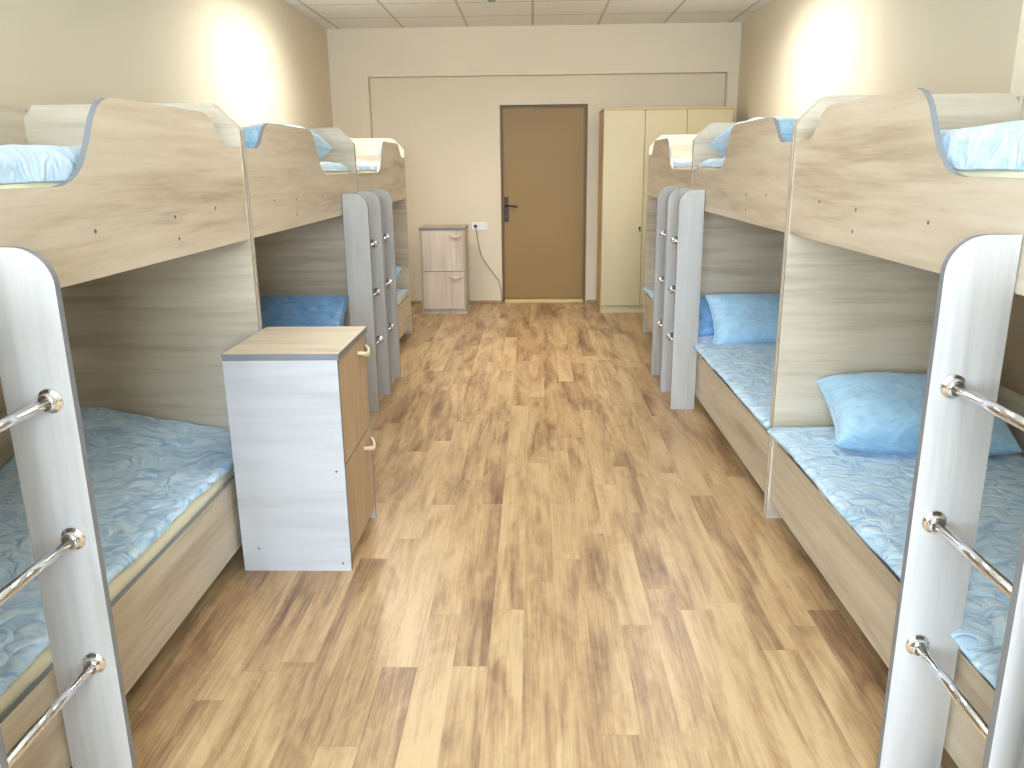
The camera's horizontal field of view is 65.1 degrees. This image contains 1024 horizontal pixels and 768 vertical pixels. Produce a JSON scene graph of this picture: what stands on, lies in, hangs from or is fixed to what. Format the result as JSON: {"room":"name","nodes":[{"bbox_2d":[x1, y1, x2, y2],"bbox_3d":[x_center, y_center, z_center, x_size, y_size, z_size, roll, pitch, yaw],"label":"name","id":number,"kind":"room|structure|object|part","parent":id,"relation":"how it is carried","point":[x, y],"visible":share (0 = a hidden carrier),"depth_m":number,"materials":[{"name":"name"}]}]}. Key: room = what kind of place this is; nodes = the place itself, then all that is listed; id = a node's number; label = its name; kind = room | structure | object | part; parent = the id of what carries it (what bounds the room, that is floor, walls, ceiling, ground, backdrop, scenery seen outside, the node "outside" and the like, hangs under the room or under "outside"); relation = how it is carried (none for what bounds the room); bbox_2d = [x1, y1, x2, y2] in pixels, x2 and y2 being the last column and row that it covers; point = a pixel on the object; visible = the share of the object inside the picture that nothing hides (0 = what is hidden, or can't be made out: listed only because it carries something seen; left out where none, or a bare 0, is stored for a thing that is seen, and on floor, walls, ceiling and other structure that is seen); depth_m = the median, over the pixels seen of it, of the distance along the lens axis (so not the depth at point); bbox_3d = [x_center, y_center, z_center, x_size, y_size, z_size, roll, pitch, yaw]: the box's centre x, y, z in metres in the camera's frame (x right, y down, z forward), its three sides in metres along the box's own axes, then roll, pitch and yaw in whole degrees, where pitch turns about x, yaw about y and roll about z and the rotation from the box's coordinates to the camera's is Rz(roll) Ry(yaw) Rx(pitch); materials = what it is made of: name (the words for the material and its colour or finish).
{"room":"dormitory","nodes":[
{"label":"dormitory","id":0,"kind":"room"},
{"bbox_2d":[0,0,332,413],"bbox_3d":[-2.042,-0.811,3.274,0.200,2.750,11.235,0,15,2],"label":"wall","id":1,"kind":"structure","parent":0,"point":[259,61],"depth_m":4.50,"materials":[{"name":"beige paint"}]},
{"bbox_2d":[70,301,957,767],"bbox_3d":[0.113,0.556,3.588,4.480,0.100,11.235,0,15,2],"label":"floor","id":2,"kind":"structure","parent":0,"point":[559,564],"depth_m":2.66,"materials":[{"name":"brown wood"}]},
{"bbox_2d":[0,98,259,767],"bbox_3d":[-1.355,0.026,2.235,0.960,1.664,1.933,0,15,2],"label":"bunk bed","id":3,"kind":"object","parent":2,"relation":"on","point":[126,281],"visible":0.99,"depth_m":2.14,"materials":[{"name":"pale oak"},{"name":"white laminate"},{"name":"chrome metal"}]},
{"bbox_3d":[-0.969,0.456,1.359,0.142,1.288,0.018,0,15,2],"label":"ladder panel","id":4,"kind":"part","parent":3,"relation":"part of","materials":[{"name":"white wood"}]},
{"bbox_2d":[0,181,62,188],"bbox_3d":[-1.431,-0.439,2.110,0.753,0.214,1.892,0,15,2],"label":"mattress","id":5,"kind":"object","parent":3,"relation":"on","point":[28,184],"visible":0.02,"depth_m":1.77,"materials":[{"name":"beige fabric"}]},
{"bbox_2d":[0,144,81,183],"bbox_3d":[-1.419,-0.571,2.074,0.750,0.096,1.880,0,15,2],"label":"coverlet","id":6,"kind":"object","parent":5,"relation":"on","point":[18,163],"visible":0.35,"depth_m":1.80,"materials":[{"name":"fabric"}]},
{"bbox_3d":[-0.959,0.354,1.730,0.142,1.288,0.018,0,15,2],"label":"ladder panel","id":7,"kind":"part","parent":3,"relation":"part of","materials":[{"name":"white wood"}]},
{"bbox_2d":[0,465,234,715],"bbox_3d":[-1.420,0.532,2.374,0.753,0.182,1.892,0,15,2],"label":"mattress","id":8,"kind":"object","parent":3,"relation":"on","point":[125,577],"visible":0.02,"depth_m":2.21,"materials":[{"name":"beige fabric"}]},
{"bbox_2d":[0,406,233,695],"bbox_3d":[-1.407,0.398,2.337,0.752,0.136,1.880,0,15,2],"label":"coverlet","id":9,"kind":"object","parent":8,"relation":"on","point":[146,471],"visible":0.7,"depth_m":2.61,"materials":[{"name":"blue fabric"}]},
{"bbox_3d":[-1.027,0.622,2.388,0.016,0.262,1.901,0,15,2],"label":"rail","id":10,"kind":"part","parent":3,"relation":"part of","materials":[{"name":"brown wood"}]},
{"bbox_3d":[-1.401,-0.225,3.161,0.818,1.664,0.016,0,15,2],"label":"panel","id":11,"kind":"part","parent":3,"relation":"part of","materials":[{"name":"brown wood"}]},
{"bbox_2d":[25,103,390,411],"bbox_3d":[-1.304,-0.485,4.113,0.960,1.664,1.933,0,15,2],"label":"bunk bed","id":12,"kind":"object","parent":2,"relation":"on","point":[313,233],"visible":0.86,"depth_m":4.68,"materials":[{"name":"pale oak"},{"name":"white laminate"},{"name":"chrome metal"}]},
{"bbox_3d":[-1.401,-0.233,3.190,0.818,1.664,0.016,0,15,2],"label":"panel","id":13,"kind":"part","parent":12,"relation":"part of","materials":[{"name":"brown wood"}]},
{"bbox_3d":[-1.350,-0.737,5.039,0.818,1.664,0.016,0,15,2],"label":"panel","id":14,"kind":"part","parent":12,"relation":"part of","materials":[{"name":"brown wood"}]},
{"bbox_2d":[324,171,348,174],"bbox_3d":[-1.380,-0.951,3.988,0.753,0.214,1.892,0,15,2],"label":"mattress","id":15,"kind":"object","parent":12,"relation":"on","point":[325,172],"visible":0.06,"depth_m":4.52,"materials":[{"name":"beige fabric"}]},
{"bbox_2d":[320,162,350,171],"bbox_3d":[-1.367,-1.073,3.954,0.753,0.065,1.880,0,15,2],"label":"coverlet","id":16,"kind":"object","parent":15,"relation":"on","point":[326,166],"visible":0.15,"depth_m":4.49,"materials":[{"name":"fabric"}]},
{"bbox_2d":[241,122,332,158],"bbox_3d":[-1.227,-1.263,4.241,0.419,0.225,0.608,0,15,2],"label":"pillow","id":17,"kind":"object","parent":16,"relation":"on","point":[251,132],"visible":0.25,"depth_m":4.03,"materials":[{"name":"blue fabric"}]},
{"bbox_3d":[-0.878,-0.453,4.694,0.142,1.288,0.018,0,15,2],"label":"ladder panel","id":18,"kind":"part","parent":12,"relation":"part of","materials":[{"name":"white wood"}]},
{"bbox_3d":[-0.868,-0.555,5.065,0.142,1.288,0.018,0,15,2],"label":"ladder panel","id":19,"kind":"part","parent":12,"relation":"part of","materials":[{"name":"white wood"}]},
{"bbox_3d":[-1.369,0.020,4.252,0.753,0.183,1.892,0,15,2],"label":"mattress","id":20,"kind":"object","parent":12,"relation":"on","visible":0},
{"bbox_3d":[-1.355,-0.069,4.228,0.753,0.041,1.880,0,15,2],"label":"coverlet","id":21,"kind":"object","parent":20,"relation":"on","visible":0},
{"bbox_2d":[260,295,348,328],"bbox_3d":[-1.305,-0.379,4.868,0.608,0.294,0.350,-1,15,-1],"label":"pillow","id":22,"kind":"object","parent":21,"relation":"on","point":[282,310],"visible":0.4,"depth_m":4.82,"materials":[{"name":"blue fabric"}]},
{"bbox_2d":[221,326,375,570],"bbox_3d":[-0.767,0.230,3.074,0.428,0.819,0.486,0,15,2],"label":"nightstand","id":23,"kind":"object","parent":2,"relation":"on","point":[298,403],"visible":1,"depth_m":2.86,"materials":[{"name":"white laminate"},{"name":"tan oak"},{"name":"pale oak"}]},
{"bbox_3d":[-0.595,0.043,3.018,0.016,0.380,0.440,0,15,2],"label":"door","id":24,"kind":"part","parent":23,"relation":"part of","materials":[{"name":"beige wood"}]},
{"bbox_3d":[-0.591,0.403,3.116,0.016,0.354,0.440,0,15,2],"label":"door","id":25,"kind":"part","parent":23,"relation":"part of","materials":[{"name":"beige wood"}]},
{"bbox_3d":[-0.569,-0.125,3.121,0.033,0.032,0.120,0,15,2],"label":"handle","id":26,"kind":"part","parent":23,"relation":"part of","materials":[{"name":"beige plastic"}]},
{"bbox_3d":[-0.777,0.180,3.300,0.396,0.796,0.016,0,15,2],"label":"panel","id":27,"kind":"part","parent":23,"relation":"part of","materials":[{"name":"brown wood"}]},
{"bbox_3d":[-0.565,0.247,3.222,0.033,0.032,0.120,0,15,2],"label":"handle","id":28,"kind":"part","parent":23,"relation":"part of","materials":[{"name":"beige plastic"}]},
{"bbox_2d":[336,127,411,391],"bbox_3d":[-1.253,-0.995,5.984,0.960,1.664,1.933,0,15,2],"label":"bunk bed","id":29,"kind":"object","parent":2,"relation":"on","point":[388,182],"visible":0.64,"depth_m":6.00,"materials":[{"name":"brown wood"}]},
{"bbox_3d":[-1.350,-0.743,5.061,0.818,1.664,0.016,0,15,2],"label":"panel","id":30,"kind":"part","parent":29,"relation":"part of","materials":[{"name":"brown wood"}]},
{"bbox_2d":[357,170,376,172],"bbox_3d":[-1.329,-1.461,5.859,0.753,0.214,1.892,0,15,2],"label":"mattress","id":31,"kind":"object","parent":29,"relation":"on","point":[358,171],"visible":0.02,"depth_m":5.35,"materials":[{"name":"beige fabric"}]},
{"bbox_2d":[356,162,377,169],"bbox_3d":[-1.316,-1.582,5.825,0.752,0.065,1.880,0,15,2],"label":"coverlet","id":32,"kind":"object","parent":31,"relation":"on","point":[360,165],"visible":0.25,"depth_m":5.43,"materials":[{"name":"fabric"}]},
{"bbox_3d":[-0.867,-0.566,5.107,0.142,1.288,0.018,0,15,2],"label":"ladder panel","id":33,"kind":"part","parent":29,"relation":"part of","materials":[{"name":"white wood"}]},
{"bbox_3d":[-1.299,-1.247,6.910,0.818,1.664,0.016,0,15,2],"label":"panel","id":34,"kind":"part","parent":29,"relation":"part of","materials":[{"name":"brown wood"}]},
{"bbox_3d":[-0.857,-0.667,5.479,0.142,1.288,0.018,0,15,2],"label":"ladder panel","id":35,"kind":"part","parent":29,"relation":"part of","materials":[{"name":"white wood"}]},
{"bbox_2d":[397,292,405,304],"bbox_3d":[-1.318,-0.490,6.123,0.753,0.182,1.892,0,15,2],"label":"mattress","id":36,"kind":"object","parent":29,"relation":"on","point":[403,296],"visible":0.06,"depth_m":6.74,"materials":[{"name":"beige fabric"}]},
{"bbox_2d":[397,289,406,299],"bbox_3d":[-1.305,-0.583,6.098,0.752,0.036,1.880,0,15,2],"label":"coverlet","id":37,"kind":"object","parent":36,"relation":"on","point":[400,292],"visible":0.06,"depth_m":6.81,"materials":[{"name":"fabric"}]},
{"bbox_2d":[396,266,401,280],"bbox_3d":[-1.253,-0.877,6.773,0.608,0.239,0.396,0,15,2],"label":"pillow","id":38,"kind":"object","parent":37,"relation":"on","point":[398,269],"visible":0.1,"depth_m":6.85,"materials":[{"name":"blue fabric"}]},
{"bbox_3d":[-0.925,-0.400,6.137,0.016,0.262,1.901,0,15,2],"label":"rail","id":39,"kind":"part","parent":29,"relation":"part of","materials":[{"name":"brown wood"}]},
{"bbox_2d":[419,224,469,313],"bbox_3d":[-0.671,-1.167,8.129,0.453,0.855,0.442,0,15,2],"label":"nightstand","id":40,"kind":"object","parent":2,"relation":"on","point":[444,252],"visible":1,"depth_m":7.95,"materials":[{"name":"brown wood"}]},
{"bbox_3d":[-0.885,-1.159,8.153,0.016,0.832,0.410,0,15,2],"label":"panel","id":41,"kind":"part","parent":40,"relation":"part of","materials":[{"name":"brown wood"}]},
{"bbox_3d":[-0.678,-1.314,7.901,0.407,0.398,0.016,0,15,2],"label":"door","id":42,"kind":"part","parent":40,"relation":"part of","materials":[{"name":"brown wood"}]},
{"bbox_3d":[-0.674,-0.936,8.004,0.407,0.372,0.016,0,15,2],"label":"door","id":43,"kind":"part","parent":40,"relation":"part of","materials":[{"name":"brown wood"}]},
{"bbox_3d":[-0.456,-1.160,8.141,0.016,0.832,0.410,0,15,2],"label":"panel","id":44,"kind":"part","parent":40,"relation":"part of","materials":[{"name":"brown wood"}]},
{"bbox_2d":[596,106,733,312],"bbox_3d":[1.486,-1.715,7.982,1.211,1.943,0.564,0,15,2],"label":"wardrobe","id":45,"kind":"object","parent":2,"relation":"on","point":[626,135],"visible":0.58,"depth_m":7.70,"materials":[{"name":"beige laminate"}]},
{"bbox_3d":[1.073,-1.677,7.755,0.385,1.848,0.017,0,15,2],"label":"door","id":46,"kind":"part","parent":45,"relation":"part of","materials":[{"name":"beige laminate"}]},
{"bbox_3d":[1.462,-1.678,7.744,0.387,1.848,0.017,0,15,2],"label":"door","id":47,"kind":"part","parent":45,"relation":"part of","materials":[{"name":"beige laminate"}]},
{"bbox_3d":[1.869,-1.679,7.733,0.419,1.848,0.017,0,15,2],"label":"door","id":48,"kind":"part","parent":45,"relation":"part of","materials":[{"name":"beige laminate"}]},
{"bbox_2d":[643,123,710,389],"bbox_3d":[1.467,-1.016,5.948,0.960,1.664,1.933,0,15,2],"label":"bunk bed","id":49,"kind":"object","parent":2,"relation":"on","point":[663,178],"visible":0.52,"depth_m":5.87,"materials":[{"name":"brown wood"}]},
{"bbox_3d":[1.152,-0.419,6.119,0.016,0.262,1.901,0,15,2],"label":"rail","id":50,"kind":"part","parent":49,"relation":"part of","materials":[{"name":"brown wood"}]},
{"bbox_3d":[1.046,-0.685,5.466,0.142,1.288,0.018,0,15,2],"label":"ladder panel","id":51,"kind":"part","parent":49,"relation":"part of","materials":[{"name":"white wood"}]},
{"bbox_3d":[1.035,-0.584,5.094,0.142,1.288,0.018,0,15,2],"label":"ladder panel","id":52,"kind":"part","parent":49,"relation":"part of","materials":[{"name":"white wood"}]},
{"bbox_3d":[1.564,-1.268,6.870,0.818,1.664,0.016,0,15,2],"label":"panel","id":53,"kind":"part","parent":49,"relation":"part of","materials":[{"name":"brown wood"}]},
{"bbox_2d":[674,166,691,169],"bbox_3d":[1.533,-1.482,5.819,0.753,0.214,1.892,0,15,2],"label":"mattress","id":54,"kind":"object","parent":49,"relation":"on","point":[689,167],"visible":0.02,"depth_m":5.29,"materials":[{"name":"beige fabric"}]},
{"bbox_2d":[672,158,691,166],"bbox_3d":[1.518,-1.603,5.786,0.750,0.064,1.880,0,15,2],"label":"coverlet","id":55,"kind":"object","parent":54,"relation":"on","point":[677,162],"visible":0.2,"depth_m":5.46,"materials":[{"name":"fabric"}]},
{"bbox_3d":[1.513,-0.764,5.021,0.818,1.664,0.016,0,15,2],"label":"panel","id":56,"kind":"part","parent":49,"relation":"part of","materials":[{"name":"brown wood"}]},
{"bbox_3d":[1.544,-0.511,6.083,0.753,0.183,1.892,0,15,2],"label":"mattress","id":57,"kind":"object","parent":49,"relation":"on","visible":0},
{"bbox_2d":[642,287,653,300],"bbox_3d":[1.505,-0.584,6.064,0.800,0.074,1.880,0,15,2],"label":"coverlet","id":58,"kind":"object","parent":57,"relation":"on","point":[649,291],"visible":0.09,"depth_m":6.69,"materials":[{"name":"fabric"}]},
{"bbox_2d":[660,96,1019,514],"bbox_3d":[1.416,-0.506,4.077,0.960,1.664,1.933,0,15,2],"label":"bunk bed","id":59,"kind":"object","parent":2,"relation":"on","point":[726,233],"visible":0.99,"depth_m":4.60,"materials":[{"name":"brown wood"}]},
{"bbox_3d":[1.034,-0.572,5.052,0.142,1.288,0.018,0,15,2],"label":"ladder panel","id":60,"kind":"part","parent":59,"relation":"part of","materials":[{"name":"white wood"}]},
{"bbox_3d":[1.024,-0.471,4.681,0.142,1.288,0.018,0,15,2],"label":"ladder panel","id":61,"kind":"part","parent":59,"relation":"part of","materials":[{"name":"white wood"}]},
{"bbox_2d":[699,167,721,169],"bbox_3d":[1.482,-0.972,3.948,0.753,0.214,1.892,0,15,2],"label":"mattress","id":62,"kind":"object","parent":59,"relation":"on","point":[700,168],"visible":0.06,"depth_m":4.53,"materials":[{"name":"beige fabric"}]},
{"bbox_2d":[698,157,724,166],"bbox_3d":[1.467,-1.094,3.915,0.750,0.064,1.880,0,15,2],"label":"coverlet","id":63,"kind":"object","parent":62,"relation":"on","point":[717,162],"visible":0.13,"depth_m":4.46,"materials":[{"name":"fabric"}]},
{"bbox_2d":[710,116,796,155],"bbox_3d":[1.339,-1.296,4.247,0.419,0.221,0.607,-1,15,-2],"label":"pillow","id":64,"kind":"object","parent":63,"relation":"on","point":[719,144],"visible":0.18,"depth_m":4.10,"materials":[{"name":"blue fabric"}]},
{"bbox_3d":[1.101,0.091,4.248,0.016,0.262,1.901,0,15,2],"label":"rail","id":65,"kind":"part","parent":59,"relation":"part of","materials":[{"name":"brown wood"}]},
{"bbox_3d":[1.513,-0.758,4.999,0.818,1.664,0.016,0,15,2],"label":"panel","id":66,"kind":"part","parent":59,"relation":"part of","materials":[{"name":"brown wood"}]},
{"bbox_3d":[1.462,-0.254,3.150,0.818,1.664,0.016,0,15,2],"label":"panel","id":67,"kind":"part","parent":59,"relation":"part of","materials":[{"name":"brown wood"}]},
{"bbox_3d":[1.493,-0.001,4.212,0.753,0.183,1.892,0,15,2],"label":"mattress","id":68,"kind":"object","parent":59,"relation":"on","visible":0},
{"bbox_2d":[693,336,775,429],"bbox_3d":[1.454,-0.074,4.193,0.798,0.072,1.880,0,15,2],"label":"coverlet","id":69,"kind":"object","parent":68,"relation":"on","point":[748,369],"visible":0.41,"depth_m":4.13,"materials":[{"name":"fabric"}]},
{"bbox_2d":[698,298,713,336],"bbox_3d":[1.394,-0.416,4.953,0.530,0.220,0.204,0,15,2],"label":"pillow","id":70,"kind":"object","parent":69,"relation":"on","point":[705,323],"visible":0.18,"depth_m":4.91,"materials":[{"name":"blue fabric"}]},
{"bbox_2d":[705,293,779,344],"bbox_3d":[1.484,-0.383,4.782,0.610,0.291,0.292,-1,15,0],"label":"pillow","id":71,"kind":"object","parent":69,"relation":"on","point":[737,318],"visible":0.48,"depth_m":4.71,"materials":[{"name":"blue fabric"}]},
{"bbox_2d":[765,88,1023,767],"bbox_3d":[1.365,0.006,2.200,0.960,1.664,1.933,0,15,2],"label":"bunk bed","id":72,"kind":"object","parent":2,"relation":"on","point":[898,260],"visible":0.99,"depth_m":1.97,"materials":[{"name":"brown wood"}]},
{"bbox_3d":[1.050,0.603,2.371,0.016,0.262,1.901,0,15,2],"label":"rail","id":73,"kind":"part","parent":72,"relation":"part of","materials":[{"name":"brown wood"}]},
{"bbox_3d":[1.462,-0.247,3.122,0.818,1.664,0.016,0,15,2],"label":"panel","id":74,"kind":"part","parent":72,"relation":"part of","materials":[{"name":"brown wood"}]},
{"bbox_3d":[0.945,0.325,1.761,0.142,1.288,0.018,0,15,2],"label":"ladder panel","id":75,"kind":"part","parent":72,"relation":"part of","materials":[{"name":"white wood"}]},
{"bbox_2d":[955,169,1023,177],"bbox_3d":[1.431,-0.460,2.071,0.753,0.214,1.892,0,15,2],"label":"mattress","id":76,"kind":"object","parent":72,"relation":"on","point":[971,173],"visible":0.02,"depth_m":1.74,"materials":[{"name":"beige fabric"}]},
{"bbox_2d":[940,120,1023,170],"bbox_3d":[1.415,-0.605,2.032,0.752,0.115,1.880,0,15,2],"label":"coverlet","id":77,"kind":"object","parent":76,"relation":"on","point":[999,146],"visible":0.4,"depth_m":1.77,"materials":[{"name":"fabric"}]},
{"bbox_3d":[0.934,0.426,1.390,0.142,1.288,0.018,0,15,2],"label":"ladder panel","id":78,"kind":"part","parent":72,"relation":"part of","materials":[{"name":"white wood"}]},
{"bbox_3d":[1.442,0.510,2.335,0.753,0.183,1.892,0,15,2],"label":"mattress","id":79,"kind":"object","parent":72,"relation":"on","visible":0},
{"bbox_2d":[767,426,1023,687],"bbox_3d":[1.402,0.439,2.317,0.800,0.075,1.880,0,15,2],"label":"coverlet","id":80,"kind":"object","parent":79,"relation":"on","point":[872,492],"visible":0.64,"depth_m":2.46,"materials":[{"name":"blue fabric"}]},
{"bbox_2d":[816,372,1021,455],"bbox_3d":[1.490,0.110,2.982,0.618,0.269,0.386,2,15,8],"label":"pillow","id":81,"kind":"object","parent":80,"relation":"on","point":[871,412],"visible":0.73,"depth_m":2.87,"materials":[{"name":"blue fabric"}]},
{"bbox_2d":[284,0,769,28],"bbox_3d":[0.082,-2.194,2.840,4.480,0.100,11.235,0,15,2],"label":"ceiling","id":82,"kind":"structure","parent":0,"point":[330,14],"depth_m":7.15,"materials":[{"name":"tile"}]},
{"bbox_2d":[370,73,724,302],"bbox_3d":[0.230,-2.243,8.439,4.060,2.750,0.300,0,15,2],"label":"wall","id":83,"kind":"structure","parent":0,"point":[448,129],"depth_m":8.21,"materials":[{"name":"beige paint"}]},
{"bbox_2d":[330,77,372,138],"bbox_3d":[-1.611,-1.967,8.357,0.382,2.300,0.100,0,15,2],"label":"trim","id":84,"kind":"structure","parent":83,"relation":"attached to","point":[350,96],"depth_m":8.08,"materials":[{"name":"beige paint"}]},
{"bbox_2d":[472,222,487,229],"bbox_3d":[-0.336,-1.664,8.449,0.166,0.082,0.014,0,15,2],"label":"wall socket","id":85,"kind":"object","parent":83,"relation":"attached to","point":[483,225],"visible":1,"depth_m":8.44,"materials":[{"name":"white plastic"}]},
{"bbox_3d":[-0.378,-1.665,8.451,0.082,0.082,0.012,0,15,2],"label":"socket plate","id":86,"kind":"part","parent":85,"relation":"part of","materials":[{"name":"white plastic"}]},
{"bbox_3d":[-0.294,-1.665,8.449,0.082,0.082,0.012,0,15,2],"label":"socket plate","id":87,"kind":"part","parent":85,"relation":"part of","materials":[{"name":"white plastic"}]},
{"bbox_2d":[474,225,501,302],"bbox_3d":[-0.248,-1.270,8.523,0.289,0.837,0.045,0,15,2],"label":"power cord","id":88,"kind":"object","parent":83,"relation":"attached to","point":[475,226],"visible":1,"depth_m":8.53,"materials":[{"name":"black rubber"}]},
{"bbox_2d":[411,300,595,303],"bbox_3d":[0.377,-0.889,8.642,3.568,0.028,0.012,0,15,2],"label":"baseboard","id":89,"kind":"structure","parent":83,"relation":"attached to","point":[489,301],"depth_m":8.65,"materials":[{"name":"brown wood"}]},
{"bbox_2d":[327,22,741,77],"bbox_3d":[0.212,-3.300,7.944,4.060,0.450,0.100,0,15,2],"label":"ceiling beam","id":90,"kind":"structure","parent":83,"relation":"attached to","point":[667,48],"depth_m":7.90,"materials":[{"name":"beige paint"}]},
{"bbox_2d":[500,105,586,302],"bbox_3d":[0.341,-1.872,8.453,0.888,2.023,0.162,0,15,2],"label":"door","id":91,"kind":"structure","parent":83,"relation":"in","point":[544,147],"depth_m":8.44,"materials":[{"name":"brown paint"}]},
{"bbox_3d":[-0.052,-1.841,8.458,0.042,0.260,0.008,0,15,2],"label":"handle","id":92,"kind":"part","parent":91,"relation":"part of","materials":[{"name":"brown metal"}]},
{"bbox_2d":[724,72,738,122],"bbox_3d":[2.201,-1.980,8.250,0.110,2.300,0.100,0,15,2],"label":"trim","id":93,"kind":"structure","parent":83,"relation":"attached to","point":[731,78],"depth_m":7.95,"materials":[{"name":"beige paint"}]},
{"bbox_2d":[736,0,1023,395],"bbox_3d":[2.212,-0.827,3.154,0.250,2.750,11.235,0,15,2],"label":"wall","id":94,"kind":"structure","parent":0,"point":[794,54],"depth_m":4.61,"materials":[{"name":"beige paint"}]}
]}

